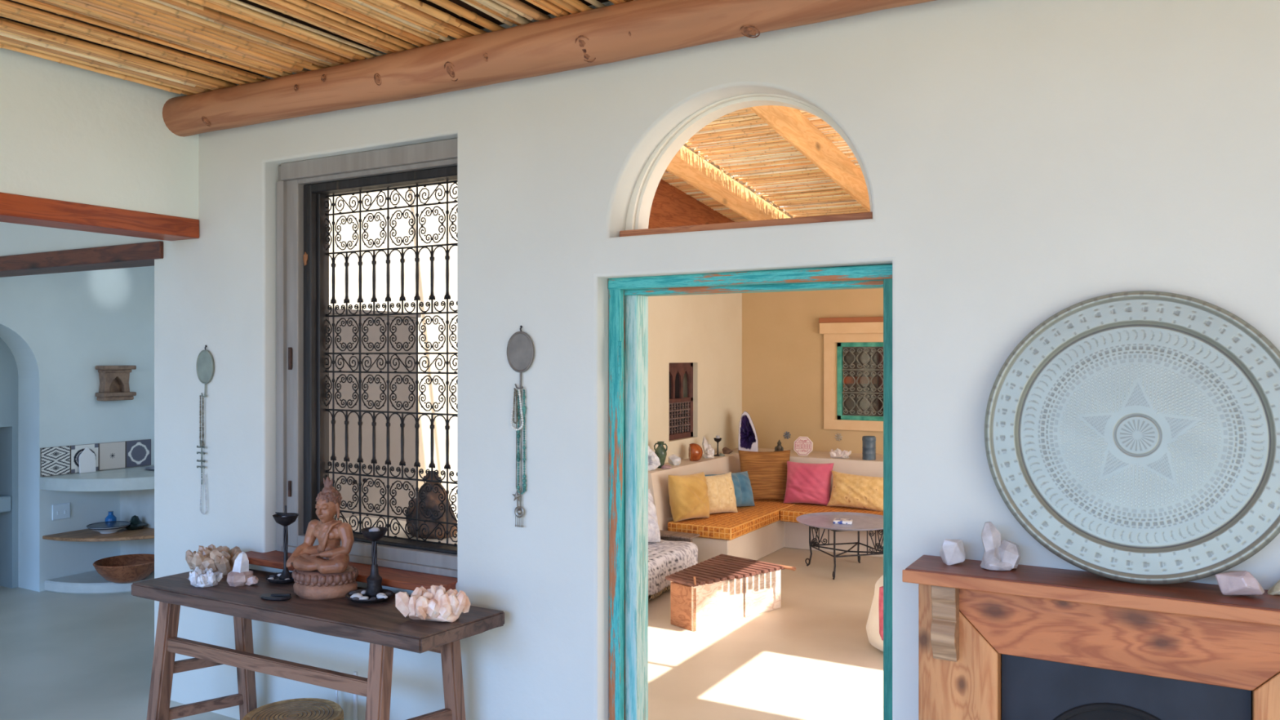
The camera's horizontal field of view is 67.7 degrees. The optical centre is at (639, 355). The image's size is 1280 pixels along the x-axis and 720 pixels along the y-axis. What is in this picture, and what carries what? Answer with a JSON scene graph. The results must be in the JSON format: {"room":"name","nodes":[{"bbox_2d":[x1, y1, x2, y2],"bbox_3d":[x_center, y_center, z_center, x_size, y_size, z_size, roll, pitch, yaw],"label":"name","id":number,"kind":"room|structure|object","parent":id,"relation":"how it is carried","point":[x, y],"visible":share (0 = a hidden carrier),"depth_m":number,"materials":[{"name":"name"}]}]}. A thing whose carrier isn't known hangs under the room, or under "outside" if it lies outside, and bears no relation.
{"room":"traditional dwelling","nodes":[
{"label":"traditional dwelling","id":0,"kind":"room"},
{"bbox_2d":[0,266,154,591],"bbox_3d":[-5.418,0.110,4.760,0.270,3.120,8.900,0,0,30],"label":"wall","id":1,"kind":"structure","parent":0,"point":[56,328],"depth_m":6.84,"materials":[{"name":"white paint"}]},
{"bbox_2d":[0,337,17,588],"bbox_3d":[-4.994,0.100,6.533,0.750,3.100,1.800,0,0,30],"label":"archway","id":2,"kind":"object","parent":1,"relation":"in","point":[8,367],"visible":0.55,"depth_m":6.76,"materials":[{"name":"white paint"}]},
{"bbox_2d":[52,502,70,520],"bbox_3d":[-4.108,1.109,6.770,0.012,0.110,0.124,0,0,30],"label":"wall socket","id":3,"kind":"object","parent":1,"relation":"attached to","point":[60,511],"visible":1,"depth_m":6.76,"materials":[{"name":"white plastic"}]},
{"bbox_2d":[95,365,136,400],"bbox_3d":[-3.881,0.206,7.064,0.115,0.258,0.250,0,0,30],"label":"wall niche","id":4,"kind":"object","parent":1,"relation":"attached to","point":[113,380],"visible":1,"depth_m":7.03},
{"bbox_2d":[0,48,198,219],"bbox_3d":[-3.594,-1.015,1.975,0.200,0.770,5.870,0,0,30],"label":"wall","id":5,"kind":"structure","parent":0,"point":[68,133],"depth_m":4.01,"materials":[{"name":"white paint"}]},
{"bbox_2d":[0,192,199,240],"bbox_3d":[-3.597,-0.589,1.964,0.215,0.088,5.848,0,0,30],"label":"ceiling beam","id":6,"kind":"structure","parent":5,"relation":"attached to","point":[14,208],"depth_m":4.04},
{"bbox_2d":[0,0,609,82],"bbox_3d":[-0.684,-1.295,0.315,6.900,0.110,5.870,0,0,30],"label":"board","id":7,"kind":"object","parent":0,"point":[459,2],"depth_m":3.53,"materials":[{"name":"brown"}]},
{"bbox_2d":[0,0,634,95],"bbox_3d":[-0.560,-1.189,0.573,6.547,0.049,5.241,0,0,30],"label":"ceiling","id":8,"kind":"structure","parent":0,"point":[252,38],"depth_m":3.47,"materials":[{"name":"wood"}]},
{"bbox_2d":[0,547,883,719],"bbox_3d":[-1.355,1.700,3.478,12.200,0.100,13.700,0,0,30],"label":"floor","id":9,"kind":"structure","parent":0,"point":[812,656],"depth_m":5.22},
{"bbox_2d":[39,465,154,594],"bbox_3d":[-3.634,1.250,6.858,0.752,0.800,0.917,0,0,30],"label":"corner shelf unit","id":10,"kind":"object","parent":9,"relation":"on","point":[135,485],"visible":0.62,"depth_m":6.66,"materials":[{"name":"paint"}]},
{"bbox_2d":[40,445,70,476],"bbox_3d":[-4.129,0.747,6.736,0.011,0.200,0.200,0,0,30],"label":"tile","id":11,"kind":"structure","parent":10,"relation":"on","point":[55,460],"depth_m":6.73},
{"bbox_2d":[70,443,98,473],"bbox_3d":[-4.027,0.747,6.913,0.011,0.200,0.200,0,0,30],"label":"tile","id":12,"kind":"structure","parent":10,"relation":"on","point":[75,450],"depth_m":6.87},
{"bbox_2d":[78,447,96,473],"bbox_3d":[-4.003,0.758,6.905,0.025,0.184,0.116,0,0,30],"label":"plaque","id":13,"kind":"object","parent":10,"relation":"on","point":[86,459],"visible":1,"depth_m":6.90,"materials":[{"name":"white ceramic"}]},
{"bbox_2d":[39,465,154,491],"bbox_3d":[-3.634,0.894,6.858,0.752,0.088,0.917,0,0,30],"label":"countertop","id":14,"kind":"structure","parent":10,"relation":"on","point":[134,478],"depth_m":6.60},
{"bbox_2d":[86,520,130,533],"bbox_3d":[-3.788,1.234,6.800,0.278,0.056,0.277,0,0,30],"label":"striped bowl","id":15,"kind":"object","parent":10,"relation":"on","point":[103,527],"visible":1,"depth_m":6.75,"materials":[{"name":"white"}]},
{"bbox_2d":[105,511,116,521],"bbox_3d":[-3.861,1.201,6.957,0.076,0.122,0.075,0,0,30],"label":"bottle","id":16,"kind":"object","parent":10,"relation":"on","point":[110,517],"visible":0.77,"depth_m":6.94,"materials":[{"name":"blue ceramic"}]},
{"bbox_2d":[98,440,125,470],"bbox_3d":[-3.926,0.747,7.092,0.011,0.200,0.200,0,0,30],"label":"tile","id":17,"kind":"structure","parent":10,"relation":"on","point":[112,455],"depth_m":7.09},
{"bbox_2d":[93,553,154,583],"bbox_3d":[-3.585,1.504,6.673,0.424,0.142,0.424,0,0,30],"label":"wooden bowl","id":18,"kind":"object","parent":10,"relation":"on","point":[128,568],"visible":0.91,"depth_m":6.58,"materials":[{"name":"brown wood"}]},
{"bbox_2d":[124,515,147,529],"bbox_3d":[-3.669,1.212,6.928,0.164,0.100,0.162,0,0,30],"label":"pot","id":19,"kind":"object","parent":10,"relation":"on","point":[135,523],"visible":0.92,"depth_m":6.89,"materials":[{"name":"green ceramic"}]},
{"bbox_2d":[125,439,151,467],"bbox_3d":[-3.824,0.747,7.270,0.011,0.200,0.200,0,0,30],"label":"tile","id":20,"kind":"structure","parent":10,"relation":"on","point":[138,452],"depth_m":7.26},
{"bbox_2d":[144,466,154,470],"bbox_3d":[-3.550,0.844,7.137,0.280,0.012,0.280,0,0,30],"label":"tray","id":21,"kind":"object","parent":10,"relation":"on","point":[152,468],"visible":0.24,"depth_m":7.09,"materials":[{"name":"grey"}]},
{"bbox_2d":[241,697,343,719],"bbox_3d":[-1.324,1.510,3.633,0.374,0.280,0.374,0,0,30],"label":"round stool","id":22,"kind":"object","parent":9,"relation":"on","point":[301,708],"visible":1,"depth_m":3.68,"materials":[{"name":"wicker"}]},
{"bbox_2d":[131,568,504,719],"bbox_3d":[-1.299,1.295,3.718,1.609,0.710,0.428,0,0,30],"label":"console table","id":23,"kind":"object","parent":9,"relation":"on","point":[381,624],"visible":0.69,"depth_m":3.57,"materials":[{"name":"wood"}]},
{"bbox_2d":[188,566,222,587],"bbox_3d":[-1.782,0.902,3.891,0.144,0.075,0.110,0,0,35],"label":"cluster","id":24,"kind":"object","parent":23,"relation":"on","point":[198,577],"visible":1,"depth_m":3.85,"materials":[{"name":"white stone"}]},
{"bbox_2d":[185,543,241,575],"bbox_3d":[-1.830,0.880,4.108,0.247,0.120,0.156,0,0,-16],"label":"cluster","id":25,"kind":"object","parent":23,"relation":"on","point":[221,559],"visible":0.88,"depth_m":4.07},
{"bbox_2d":[226,551,258,586],"bbox_3d":[-1.631,0.873,3.916,0.121,0.134,0.105,0,0,-23],"label":"crystal","id":26,"kind":"object","parent":23,"relation":"on","point":[240,575],"visible":1,"depth_m":3.89},
{"bbox_2d":[260,593,291,600],"bbox_3d":[-1.406,0.929,3.680,0.137,0.022,0.072,0,0,18],"label":"dish","id":27,"kind":"object","parent":23,"relation":"on","point":[270,597],"visible":1,"depth_m":3.67,"materials":[{"name":"ceramic"}]},
{"bbox_2d":[265,572,294,583],"bbox_3d":[-1.478,0.928,3.957,0.150,0.024,0.137,0,0,30],"label":"dish","id":28,"kind":"object","parent":23,"relation":"on","point":[275,581],"visible":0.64,"depth_m":3.90,"materials":[{"name":"metal"}]},
{"bbox_2d":[272,505,298,579],"bbox_3d":[-1.474,0.776,3.966,0.104,0.303,0.103,0,0,-19],"label":"candle holder","id":29,"kind":"object","parent":28,"relation":"on","point":[289,518],"visible":0.98,"depth_m":3.96,"materials":[{"name":"metal"}]},
{"bbox_2d":[272,512,298,526],"bbox_3d":[-1.474,0.687,3.966,0.104,0.046,0.103,0,0,30],"label":"cup","id":30,"kind":"object","parent":29,"relation":"on","point":[289,518],"depth_m":3.94,"materials":[{"name":"metal"}]},
{"bbox_2d":[286,475,358,599],"bbox_3d":[-1.243,0.710,3.765,0.272,0.460,0.226,0,0,26],"label":"seated statue","id":31,"kind":"object","parent":23,"relation":"on","point":[322,571],"visible":1,"depth_m":3.72,"materials":[{"name":"ceramic"}]},
{"bbox_2d":[345,588,393,603],"bbox_3d":[-1.038,0.928,3.660,0.184,0.024,0.169,0,0,30],"label":"dish","id":32,"kind":"object","parent":23,"relation":"on","point":[348,595],"visible":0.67,"depth_m":3.61,"materials":[{"name":"metal"}]},
{"bbox_2d":[351,593,363,598],"bbox_3d":[-1.073,0.918,3.620,0.055,0.026,0.038,0,0,44],"label":"pebble","id":33,"kind":"object","parent":32,"relation":"on","point":[357,595],"visible":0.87,"depth_m":3.61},
{"bbox_2d":[359,595,368,599],"bbox_3d":[-1.042,0.919,3.599,0.026,0.018,0.038,0,0,43],"label":"pebble","id":34,"kind":"object","parent":32,"relation":"on","point":[364,597],"visible":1,"depth_m":3.59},
{"bbox_2d":[360,526,387,596],"bbox_3d":[-1.029,0.801,3.695,0.104,0.254,0.103,0,0,30],"label":"candle holder","id":35,"kind":"object","parent":32,"relation":"on","point":[374,580],"visible":0.97,"depth_m":3.68,"materials":[{"name":"metal"}]},
{"bbox_2d":[368,527,379,531],"bbox_3d":[-1.028,0.682,3.695,0.041,0.027,0.040,0,0,15],"label":"stub","id":36,"kind":"object","parent":35,"relation":"on","point":[374,529],"visible":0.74,"depth_m":3.68,"materials":[{"name":"grey wax"}]},
{"bbox_2d":[360,526,387,541],"bbox_3d":[-1.029,0.697,3.695,0.104,0.046,0.103,0,0,30],"label":"cup","id":37,"kind":"object","parent":35,"relation":"on","point":[371,535],"depth_m":3.67,"materials":[{"name":"metal"}]},
{"bbox_2d":[376,592,386,598],"bbox_3d":[-0.984,0.917,3.629,0.036,0.024,0.050,0,0,-33],"label":"pebble","id":38,"kind":"object","parent":32,"relation":"on","point":[379,595],"visible":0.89,"depth_m":3.62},
{"bbox_2d":[395,584,471,622],"bbox_3d":[-0.737,0.877,3.391,0.257,0.125,0.165,0,0,-18],"label":"cluster","id":39,"kind":"object","parent":23,"relation":"on","point":[434,603],"visible":1,"depth_m":3.35,"materials":[{"name":"pink stone"}]},
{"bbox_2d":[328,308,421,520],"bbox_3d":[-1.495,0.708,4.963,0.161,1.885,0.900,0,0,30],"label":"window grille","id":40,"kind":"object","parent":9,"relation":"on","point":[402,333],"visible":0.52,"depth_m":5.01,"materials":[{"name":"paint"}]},
{"bbox_2d":[659,529,699,542],"bbox_3d":[-0.368,1.495,6.358,0.720,0.310,2.180,0,0,30],"label":"daybed","id":41,"kind":"object","parent":9,"relation":"on","point":[669,535],"visible":0.06,"depth_m":7.12,"materials":[{"name":"brown wood"}]},
{"bbox_2d":[648,539,697,599],"bbox_3d":[-0.395,1.497,6.246,0.766,0.262,2.020,0,0,30],"label":"throw","id":42,"kind":"object","parent":41,"relation":"on","point":[665,557],"visible":0.12,"depth_m":6.61,"materials":[{"name":"fabric"}]},
{"bbox_2d":[648,488,661,542],"bbox_3d":[-0.058,1.178,6.893,0.420,0.376,0.287,0,0,-36],"label":"cushion","id":43,"kind":"object","parent":42,"relation":"on","point":[654,534],"visible":0.16,"depth_m":6.88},
{"bbox_2d":[665,554,795,631],"bbox_3d":[0.606,1.482,6.014,0.613,0.336,0.912,0,0,30],"label":"coffee table","id":44,"kind":"object","parent":9,"relation":"on","point":[721,588],"visible":1,"depth_m":5.91,"materials":[{"name":"brown wood"}]},
{"bbox_2d":[648,448,883,563],"bbox_3d":[2.811,1.285,7.197,5.429,0.730,2.289,0,0,30],"label":"bench","id":45,"kind":"object","parent":9,"relation":"on","point":[756,544],"visible":0.25,"depth_m":7.97,"materials":[{"name":"paint"}]},
{"bbox_2d":[648,445,660,471],"bbox_3d":[0.070,0.826,7.638,0.187,0.207,0.108,0,0,-8],"label":"slab","id":46,"kind":"object","parent":45,"relation":"on","point":[654,462],"visible":0.49,"depth_m":7.61,"materials":[{"name":"white stone"}]},
{"bbox_2d":[653,441,667,468],"bbox_3d":[0.169,0.813,7.795,0.100,0.214,0.099,0,0,-19],"label":"vase","id":47,"kind":"object","parent":45,"relation":"on","point":[660,451],"visible":0.85,"depth_m":7.76,"materials":[{"name":"ceramic"}]},
{"bbox_2d":[661,464,671,468],"bbox_3d":[0.213,0.902,7.730,0.085,0.035,0.050,0,0,-5],"label":"stone","id":48,"kind":"object","parent":45,"relation":"on","point":[664,466],"visible":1,"depth_m":7.72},
{"bbox_2d":[668,454,680,465],"bbox_3d":[0.289,0.875,7.974,0.110,0.090,0.090,0,0,7],"label":"rock","id":49,"kind":"object","parent":45,"relation":"on","point":[673,460],"visible":1,"depth_m":7.95,"materials":[{"name":"stone"}]},
{"bbox_2d":[688,443,702,461],"bbox_3d":[0.489,0.843,8.307,0.117,0.154,0.150,0,0,-5],"label":"stone","id":50,"kind":"object","parent":45,"relation":"on","point":[695,451],"visible":1,"depth_m":8.25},
{"bbox_2d":[702,436,714,457],"bbox_3d":[0.614,0.823,8.543,0.115,0.195,0.100,0,0,7],"label":"crystal","id":51,"kind":"object","parent":45,"relation":"on","point":[708,452],"visible":0.98,"depth_m":8.52,"materials":[{"name":"stone"}]},
{"bbox_2d":[713,434,721,456],"bbox_3d":[0.711,0.820,8.713,0.084,0.200,0.084,0,0,30],"label":"goblet","id":52,"kind":"object","parent":45,"relation":"on","point":[717,438],"visible":0.97,"depth_m":8.70,"materials":[{"name":"metal"}]},
{"bbox_2d":[722,447,733,453],"bbox_3d":[0.819,0.889,8.903,0.100,0.062,0.070,0,0,24],"label":"rock","id":53,"kind":"object","parent":45,"relation":"on","point":[725,450],"visible":1,"depth_m":8.88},
{"bbox_2d":[667,499,799,540],"bbox_3d":[0.832,1.344,7.950,0.543,0.092,1.555,0,0,30],"label":"mattress","id":54,"kind":"object","parent":45,"relation":"on","point":[729,526],"visible":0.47,"depth_m":7.49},
{"bbox_2d":[667,471,709,522],"bbox_3d":[0.387,1.116,7.527,0.363,0.363,0.243,0,0,-33],"label":"cushion","id":55,"kind":"object","parent":54,"relation":"on","point":[688,495],"visible":1,"depth_m":7.43,"materials":[{"name":"yellow fabric"}]},
{"bbox_2d":[705,471,737,513],"bbox_3d":[0.593,1.139,7.803,0.466,0.333,0.249,0,0,-35],"label":"cushion","id":56,"kind":"object","parent":54,"relation":"on","point":[721,491],"visible":0.54,"depth_m":7.74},
{"bbox_2d":[704,471,755,506],"bbox_3d":[0.746,1.153,8.126,0.500,0.292,0.270,0,0,-30],"label":"cushion","id":57,"kind":"object","parent":54,"relation":"on","point":[744,495],"visible":0.41,"depth_m":8.10,"materials":[{"name":"blue fabric"}]},
{"bbox_2d":[737,449,790,500],"bbox_3d":[1.117,1.074,8.512,0.475,0.447,0.154,0,0,3],"label":"cushion","id":58,"kind":"object","parent":54,"relation":"on","point":[766,470],"visible":0.73,"depth_m":8.48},
{"bbox_2d":[737,411,758,451],"bbox_3d":[1.026,0.727,9.035,0.188,0.398,0.135,0,0,8],"label":"amethyst geode","id":59,"kind":"object","parent":45,"relation":"on","point":[748,441],"visible":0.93,"depth_m":9.00,"materials":[{"name":"purple stone"}]},
{"bbox_2d":[774,440,783,451],"bbox_3d":[1.289,0.851,8.830,0.106,0.138,0.076,0,0,30],"label":"figurine","id":60,"kind":"object","parent":45,"relation":"on","point":[779,447],"visible":0.62,"depth_m":8.81,"materials":[{"name":"brown metal"}]},
{"bbox_2d":[793,436,813,455],"bbox_3d":[1.498,0.834,8.747,0.174,0.174,0.043,0,0,22],"label":"plaque","id":61,"kind":"object","parent":45,"relation":"on","point":[802,446],"visible":1,"depth_m":8.74,"materials":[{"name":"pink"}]},
{"bbox_2d":[779,502,883,530],"bbox_3d":[3.240,1.344,7.134,4.440,0.092,0.585,0,0,30],"label":"mattress","id":62,"kind":"object","parent":45,"relation":"on","point":[791,513],"visible":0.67,"depth_m":7.96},
{"bbox_2d":[782,461,834,505],"bbox_3d":[1.470,1.117,8.322,0.421,0.361,0.241,0,0,23],"label":"cushion","id":63,"kind":"object","parent":62,"relation":"on","point":[808,483],"visible":0.98,"depth_m":8.25,"materials":[{"name":"pink fabric"}]},
{"bbox_2d":[826,470,883,511],"bbox_3d":[1.859,1.154,8.062,0.562,0.327,0.211,0,0,27],"label":"cushion","id":64,"kind":"object","parent":62,"relation":"on","point":[866,492],"visible":0.94,"depth_m":8.00,"materials":[{"name":"fabric"}]},
{"bbox_2d":[829,448,851,457],"bbox_3d":[1.789,0.877,8.535,0.215,0.085,0.120,0,0,30],"label":"cluster","id":65,"kind":"object","parent":45,"relation":"on","point":[837,453],"visible":1,"depth_m":8.51,"materials":[{"name":"white stone"}]},
{"bbox_2d":[862,435,875,460],"bbox_3d":[2.019,0.817,8.404,0.120,0.207,0.120,0,0,30],"label":"jar","id":66,"kind":"object","parent":45,"relation":"on","point":[868,442],"visible":1,"depth_m":8.35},
{"bbox_2d":[795,511,883,579],"bbox_3d":[1.586,1.456,7.292,0.776,0.388,0.776,0,0,30],"label":"coffee table","id":67,"kind":"object","parent":9,"relation":"on","point":[861,522],"visible":0.88,"depth_m":7.30,"materials":[{"name":"grey metal"}]},
{"bbox_2d":[795,511,883,531],"bbox_3d":[1.586,1.273,7.292,0.776,0.022,0.776,0,0,30],"label":"tray","id":68,"kind":"object","parent":67,"relation":"on","point":[861,522],"depth_m":7.34,"materials":[{"name":"grey metal"}]},
{"bbox_2d":[832,518,852,524],"bbox_3d":[1.544,1.265,7.258,0.140,0.026,0.110,0,0,15],"label":"box","id":69,"kind":"object","parent":67,"relation":"on","point":[836,521],"visible":1,"depth_m":7.22,"materials":[{"name":"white ceramic"}]},
{"bbox_2d":[866,574,883,651],"bbox_3d":[1.731,1.462,5.373,0.892,0.375,0.890,0,0,30],"label":"pouf","id":70,"kind":"object","parent":9,"relation":"on","point":[875,640],"visible":0.12,"depth_m":5.32,"materials":[{"name":"beige fabric"}]},
{"bbox_2d":[879,586,883,640],"bbox_3d":[1.575,1.410,5.144,0.547,0.293,0.362,0,0,30],"label":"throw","id":71,"kind":"object","parent":70,"relation":"on","point":[881,588],"visible":0.04,"depth_m":5.21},
{"bbox_2d":[902,555,1279,719],"bbox_3d":[1.230,1.118,2.452,1.052,1.064,0.219,0,0,30],"label":"fireplace surround","id":72,"kind":"object","parent":9,"relation":"on","point":[1024,642],"visible":1,"depth_m":2.48,"materials":[{"name":"brown wood"}]},
{"bbox_2d":[939,539,965,565],"bbox_3d":[0.878,0.550,2.679,0.070,0.072,0.060,0,0,18],"label":"lump","id":73,"kind":"object","parent":72,"relation":"on","point":[952,552],"visible":1,"depth_m":2.66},
{"bbox_2d":[980,521,1021,570],"bbox_3d":[0.990,0.522,2.618,0.108,0.128,0.085,0,0,7],"label":"crystal","id":74,"kind":"object","parent":72,"relation":"on","point":[998,555],"visible":1,"depth_m":2.60},
{"bbox_2d":[905,555,1279,611],"bbox_3d":[1.232,0.601,2.455,1.042,0.030,0.211,0,0,30],"label":"mantel shelf","id":75,"kind":"object","parent":72,"relation":"attached to","point":[1041,582],"depth_m":2.43,"materials":[{"name":"brown wood"}]},
{"bbox_2d":[984,290,1279,584],"bbox_3d":[1.287,0.207,2.468,0.756,0.752,0.100,0,0,30],"label":"metal tray","id":76,"kind":"object","parent":72,"relation":"on","point":[1134,436],"visible":1,"depth_m":2.47,"materials":[{"name":"metal"}]},
{"bbox_2d":[1214,570,1264,595],"bbox_3d":[1.458,0.553,2.317,0.105,0.066,0.080,0,0,24],"label":"lump","id":77,"kind":"object","parent":72,"relation":"on","point":[1243,583],"visible":1,"depth_m":2.30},
{"bbox_2d":[1267,579,1279,595],"bbox_3d":[1.592,0.539,2.314,0.116,0.094,0.072,0,0,30],"label":"shell","id":78,"kind":"object","parent":72,"relation":"on","point":[1274,589],"visible":1,"depth_m":2.33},
{"bbox_2d":[328,182,742,519],"bbox_3d":[-0.457,-0.350,7.202,0.250,4.000,5.920,0,0,30],"label":"wall","id":79,"kind":"structure","parent":0,"point":[704,331],"depth_m":5.80,"materials":[{"name":"beige paint"}]},
{"bbox_2d":[669,373,681,434],"bbox_3d":[0.235,0.405,8.515,0.030,0.657,0.535,0,0,30],"label":"trim","id":80,"kind":"structure","parent":79,"relation":"attached to","point":[677,378],"depth_m":8.65,"materials":[{"name":"black"}]},
{"bbox_2d":[669,362,693,440],"bbox_3d":[0.335,0.405,8.458,0.030,0.677,0.555,0,0,30],"label":"wooden screen","id":81,"kind":"object","parent":79,"relation":"attached to","point":[680,368],"visible":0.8,"depth_m":8.51,"materials":[{"name":"brown wood"}]},
{"bbox_2d":[648,179,734,228],"bbox_3d":[0.238,-1.215,8.099,0.062,0.838,3.265,0,0,30],"label":"beam","id":82,"kind":"structure","parent":79,"relation":"attached to","point":[671,206],"depth_m":8.18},
{"bbox_2d":[0,0,1279,719],"bbox_3d":[-1.139,0.135,4.058,11.200,3.070,0.220,0,0,30],"label":"wall","id":83,"kind":"structure","parent":0,"point":[1024,162],"depth_m":3.18,"materials":[{"name":"white paint"}]},
{"bbox_2d":[0,240,163,277],"bbox_3d":[-4.042,-0.506,5.696,4.135,0.083,0.230,0,0,30],"label":"ceiling beam","id":84,"kind":"structure","parent":83,"relation":"attached to","point":[142,254],"depth_m":4.96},
{"bbox_2d":[199,473,207,514],"bbox_3d":[-2.025,0.643,4.422,0.051,0.193,0.008,0,0,30],"label":"necklace","id":85,"kind":"object","parent":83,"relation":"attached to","point":[205,484],"visible":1,"depth_m":4.42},
{"bbox_2d":[196,440,204,484],"bbox_3d":[-2.036,0.497,4.427,0.058,0.205,0.012,0,0,30],"label":"strand","id":86,"kind":"object","parent":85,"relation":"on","point":[201,446],"visible":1,"depth_m":4.42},
{"bbox_2d":[195,345,213,397],"bbox_3d":[-2.016,0.074,4.418,0.118,0.243,0.022,0,0,30],"label":"wall mirror","id":87,"kind":"object","parent":83,"relation":"attached to","point":[205,362],"visible":1,"depth_m":4.42,"materials":[{"name":"grey metal"}]},
{"bbox_2d":[199,395,204,445],"bbox_3d":[-2.035,0.305,4.428,0.029,0.240,0.009,0,0,30],"label":"necklace","id":88,"kind":"object","parent":87,"relation":"hanging from","point":[200,396],"visible":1,"depth_m":4.42,"materials":[{"name":"brown metal"}]},
{"bbox_2d":[335,689,338,704],"bbox_3d":[-1.245,1.416,3.968,0.014,0.056,0.040,0,0,30],"label":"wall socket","id":89,"kind":"object","parent":83,"relation":"attached to","point":[336,691],"visible":0.03,"depth_m":3.95,"materials":[{"name":"white plastic"}]},
{"bbox_2d":[244,550,457,591],"bbox_3d":[-1.231,0.893,3.983,1.194,0.030,0.190,0,0,30],"label":"window sill","id":90,"kind":"structure","parent":83,"relation":"attached to","point":[391,577],"depth_m":3.81,"materials":[{"name":"red wood"}]},
{"bbox_2d":[353,671,357,719],"bbox_3d":[-1.177,1.480,3.945,0.015,0.340,0.012,0,0,30],"label":"duct","id":91,"kind":"object","parent":83,"relation":"attached to","point":[355,696],"visible":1,"depth_m":3.94,"materials":[{"name":"white plastic"}]},
{"bbox_2d":[276,137,457,577],"bbox_3d":[-1.063,0.011,4.037,1.248,1.733,0.160,0,0,30],"label":"window","id":92,"kind":"structure","parent":83,"relation":"in","point":[303,187],"depth_m":4.25,"materials":[{"name":"grey paint"}]},
{"bbox_2d":[325,180,457,546],"bbox_3d":[-1.062,0.034,4.094,1.045,1.520,0.026,0,0,30],"label":"window grille","id":93,"kind":"object","parent":92,"relation":"attached to","point":[360,202],"visible":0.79,"depth_m":4.10,"materials":[{"name":"metal"}]},
{"bbox_2d":[336,515,457,544],"bbox_3d":[-0.981,0.823,4.295,1.160,0.055,0.350,0,0,30],"label":"trim","id":94,"kind":"structure","parent":83,"relation":"attached to","point":[402,534],"depth_m":4.41,"materials":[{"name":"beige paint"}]},
{"bbox_2d":[405,471,457,538],"bbox_3d":[-0.916,0.652,4.207,0.249,0.286,0.174,0,0,34],"label":"sculpture","id":95,"kind":"object","parent":94,"relation":"on","point":[432,500],"visible":0.53,"depth_m":4.14,"materials":[{"name":"metal"}]},
{"bbox_2d":[506,325,533,389],"bbox_3d":[-0.442,0.008,3.521,0.122,0.237,0.022,0,0,30],"label":"wall mirror","id":96,"kind":"object","parent":83,"relation":"attached to","point":[520,347],"visible":1,"depth_m":3.52,"materials":[{"name":"grey metal"}]},
{"bbox_2d":[512,387,518,423],"bbox_3d":[-0.460,0.187,3.521,0.025,0.133,0.007,0,0,30],"label":"necklace","id":97,"kind":"object","parent":96,"relation":"hanging from","point":[514,388],"visible":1,"depth_m":3.52,"materials":[{"name":"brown metal"}]},
{"bbox_2d":[510,389,524,431],"bbox_3d":[-0.454,0.201,3.523,0.060,0.160,0.010,0,0,30],"label":"necklace","id":98,"kind":"object","parent":96,"relation":"hanging from","point":[519,393],"visible":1,"depth_m":3.51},
{"bbox_2d":[512,390,524,527],"bbox_3d":[-0.450,0.383,3.521,0.052,0.505,0.014,0,0,30],"label":"necklace","id":99,"kind":"object","parent":96,"relation":"hanging from","point":[518,511],"visible":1,"depth_m":3.52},
{"bbox_2d":[516,388,526,494],"bbox_3d":[-0.438,0.317,3.519,0.043,0.393,0.016,0,0,30],"label":"necklace","id":100,"kind":"object","parent":96,"relation":"hanging from","point":[524,480],"visible":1,"depth_m":3.51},
{"bbox_2d":[162,0,936,136],"bbox_3d":[0.662,-1.091,2.795,6.502,0.195,0.195,0,0,30],"label":"log","id":101,"kind":"object","parent":83,"relation":"attached to","point":[635,28],"visible":0.99,"depth_m":3.36,"materials":[{"name":"wood"}]},
{"bbox_2d":[619,93,872,236],"bbox_3d":[0.360,-0.658,3.228,0.940,0.493,0.155,0,0,30],"label":"window","id":102,"kind":"structure","parent":83,"relation":"in","point":[646,184],"depth_m":3.31,"materials":[{"name":"beige paint"}]},
{"bbox_2d":[608,264,892,719],"bbox_3d":[0.368,0.685,3.232,1.036,1.929,0.151,0,0,30],"label":"door frame","id":103,"kind":"structure","parent":83,"relation":"in","point":[628,296],"depth_m":3.42,"materials":[{"name":"wood"}]},
{"bbox_2d":[661,107,869,222],"bbox_3d":[1.873,-1.652,5.559,7.475,0.821,6.819,0,0,30],"label":"ceiling","id":104,"kind":"structure","parent":0,"point":[746,148],"depth_m":7.45,"materials":[{"name":"wood"}]},
{"bbox_2d":[742,288,883,454],"bbox_3d":[3.606,-0.350,8.178,6.240,4.000,0.200,0,0,30],"label":"wall","id":105,"kind":"structure","parent":0,"point":[783,343],"depth_m":9.27,"materials":[{"name":"beige paint"}]},
{"bbox_2d":[666,145,790,221],"bbox_3d":[0.594,-1.359,7.538,0.028,0.695,3.885,0,0,30],"label":"beam","id":106,"kind":"structure","parent":105,"relation":"attached to","point":[686,165],"depth_m":7.59,"materials":[{"name":"brown wood"}]},
{"bbox_2d":[783,431,791,439],"bbox_3d":[1.433,0.780,9.295,0.075,0.076,0.010,0,0,30],"label":"flower","id":107,"kind":"object","parent":105,"relation":"attached to","point":[786,435],"visible":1,"depth_m":9.29,"materials":[{"name":"blue ceramic"}]},
{"bbox_2d":[749,105,870,212],"bbox_3d":[1.493,-1.359,7.026,0.028,0.695,3.885,0,0,30],"label":"beam","id":108,"kind":"structure","parent":105,"relation":"attached to","point":[790,123],"depth_m":6.49,"materials":[{"name":"brown wood"}]},
{"bbox_2d":[835,433,842,440],"bbox_3d":[1.882,0.777,9.039,0.075,0.076,0.010,0,0,30],"label":"flower","id":109,"kind":"object","parent":105,"relation":"attached to","point":[839,437],"visible":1,"depth_m":9.04,"materials":[{"name":"silver metal"}]},
{"bbox_2d":[818,316,883,431],"bbox_3d":[2.135,0.175,8.890,0.940,1.058,0.129,0,0,30],"label":"window","id":110,"kind":"structure","parent":105,"relation":"in","point":[865,331],"depth_m":8.98,"materials":[{"name":"brown paint"}]},
{"bbox_2d":[841,346,883,416],"bbox_3d":[2.148,0.245,8.911,0.534,0.659,0.010,0,0,30],"label":"window grille","id":111,"kind":"object","parent":110,"relation":"attached to","point":[846,352],"visible":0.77,"depth_m":8.94,"materials":[{"name":"grey metal"}]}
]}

